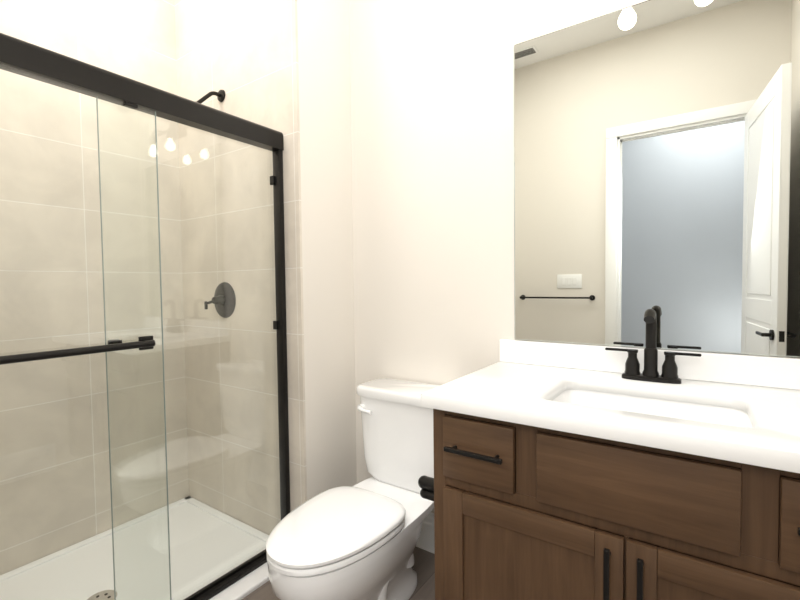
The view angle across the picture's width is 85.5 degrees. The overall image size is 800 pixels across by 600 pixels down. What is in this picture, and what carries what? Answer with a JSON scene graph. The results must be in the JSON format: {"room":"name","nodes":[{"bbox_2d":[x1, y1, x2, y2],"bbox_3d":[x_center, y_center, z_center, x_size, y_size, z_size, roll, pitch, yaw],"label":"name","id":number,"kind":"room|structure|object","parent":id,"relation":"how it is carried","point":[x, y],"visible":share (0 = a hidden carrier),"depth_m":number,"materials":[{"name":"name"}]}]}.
{"room":"bathroom","nodes":[
{"label":"bathroom","id":0,"kind":"room"},
{"bbox_2d":[297,0,356,499],"bbox_3d":[-0.786,-0.461,2.381,1.080,3.250,0.348,1,2,35],"label":"wall","id":1,"kind":"structure","parent":0,"point":[326,179],"depth_m":2.07,"materials":[{"name":"paint"}]},
{"bbox_2d":[174,0,306,534],"bbox_3d":[-0.840,-0.263,2.208,0.993,2.835,0.012,1,2,35],"label":"wall","id":2,"kind":"structure","parent":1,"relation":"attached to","point":[243,54],"depth_m":2.17,"materials":[{"name":"beige tile"}]},
{"bbox_2d":[195,90,224,103],"bbox_3d":[-0.977,-0.965,2.123,0.112,0.212,0.232,1,2,35],"label":"shower head","id":3,"kind":"object","parent":2,"relation":"attached to","point":[220,94],"visible":0.4,"depth_m":2.18},
{"bbox_2d":[204,282,235,317],"bbox_3d":[-0.934,0.001,2.237,0.188,0.188,0.065,1,2,35],"label":"shower valve","id":4,"kind":"object","parent":2,"relation":"attached to","point":[224,304],"depth_m":2.24,"materials":[{"name":"black metal"}]},
{"bbox_2d":[242,547,434,599],"bbox_3d":[-0.901,1.264,0.345,3.045,0.050,4.150,1,2,35],"label":"floor","id":5,"kind":"structure","parent":0,"point":[423,566],"depth_m":1.80,"materials":[{"name":"brown wood"}]},
{"bbox_2d":[0,496,268,599],"bbox_3d":[-1.194,1.182,1.743,0.967,0.022,1.258,1,2,35],"label":"shower pan","id":6,"kind":"object","parent":5,"relation":"on","point":[248,584],"depth_m":1.94,"materials":[{"name":"white plastic"}]},
{"bbox_2d":[0,33,289,599],"bbox_3d":[-0.888,0.215,1.489,0.104,1.919,1.257,1,2,35],"label":"shower door","id":7,"kind":"structure","parent":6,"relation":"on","point":[29,60],"depth_m":1.50,"materials":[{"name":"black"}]},
{"bbox_2d":[266,378,438,599],"bbox_3d":[-0.135,0.790,1.666,0.476,0.785,0.849,1,2,35],"label":"toilet","id":8,"kind":"object","parent":5,"relation":"on","point":[358,541],"visible":0.9,"depth_m":1.58,"materials":[{"name":"white ceramic"}]},
{"bbox_2d":[418,372,799,599],"bbox_3d":[0.639,0.748,1.271,1.158,0.880,0.636,1,2,35],"label":"bathroom vanity","id":9,"kind":"object","parent":5,"relation":"on","point":[567,471],"depth_m":1.03,"materials":[{"name":"brown wood"}]},
{"bbox_2d":[421,361,799,464],"bbox_3d":[0.719,0.288,1.199,1.168,0.039,0.630,1,2,35],"label":"countertop","id":10,"kind":"structure","parent":9,"relation":"on","point":[503,388],"depth_m":1.13,"materials":[{"name":"white stone"}]},
{"bbox_2d":[550,381,753,424],"bbox_3d":[0.677,0.379,1.210,0.535,0.165,0.391,1,2,35],"label":"sink","id":11,"kind":"object","parent":10,"relation":"in","point":[704,408],"depth_m":1.33,"materials":[{"name":"white ceramic"}]},
{"bbox_2d":[606,309,701,384],"bbox_3d":[0.800,0.144,1.384,0.269,0.233,0.099,1,2,35],"label":"faucet","id":12,"kind":"object","parent":10,"relation":"on","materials":[{"name":"black metal"}]},
{"bbox_2d":[349,0,793,512],"bbox_3d":[0.190,-0.458,1.978,3.145,3.250,0.100,1,2,35],"label":"wall","id":13,"kind":"structure","parent":0,"point":[432,112],"depth_m":1.94,"materials":[{"name":"paint"}]},
{"bbox_2d":[416,512,434,553],"bbox_3d":[0.103,1.077,2.035,0.808,0.180,0.015,1,2,35],"label":"baseboard","id":14,"kind":"structure","parent":13,"relation":"attached to","point":[426,540],"depth_m":2.01,"materials":[{"name":"white paint"}]},
{"bbox_2d":[499,339,799,388],"bbox_3d":[0.892,0.213,1.447,1.168,0.090,0.020,1,2,35],"label":"backsplash","id":15,"kind":"structure","parent":13,"relation":"attached to","point":[780,372],"depth_m":1.40,"materials":[{"name":"white stone"}]},
{"bbox_2d":[514,0,799,357],"bbox_3d":[0.893,-0.417,1.428,1.062,1.166,0.006,1,2,35],"label":"mirror","id":16,"kind":"object","parent":13,"relation":"attached to","point":[657,156],"visible":1,"depth_m":1.44,"materials":[{"name":"silver mirror"}]},
{"bbox_3d":[-1.658,-0.437,1.993,0.088,3.250,1.284,1,2,35],"label":"wall","id":17,"kind":"structure","parent":0,"visible":0},
{"bbox_2d":[0,0,188,574],"bbox_3d":[-1.617,-0.436,1.965,0.012,3.250,1.284,1,2,35],"label":"shower wall tile","id":18,"kind":"structure","parent":17,"relation":"attached to","point":[135,40],"depth_m":2.09,"materials":[{"name":"beige tile"}]}
]}

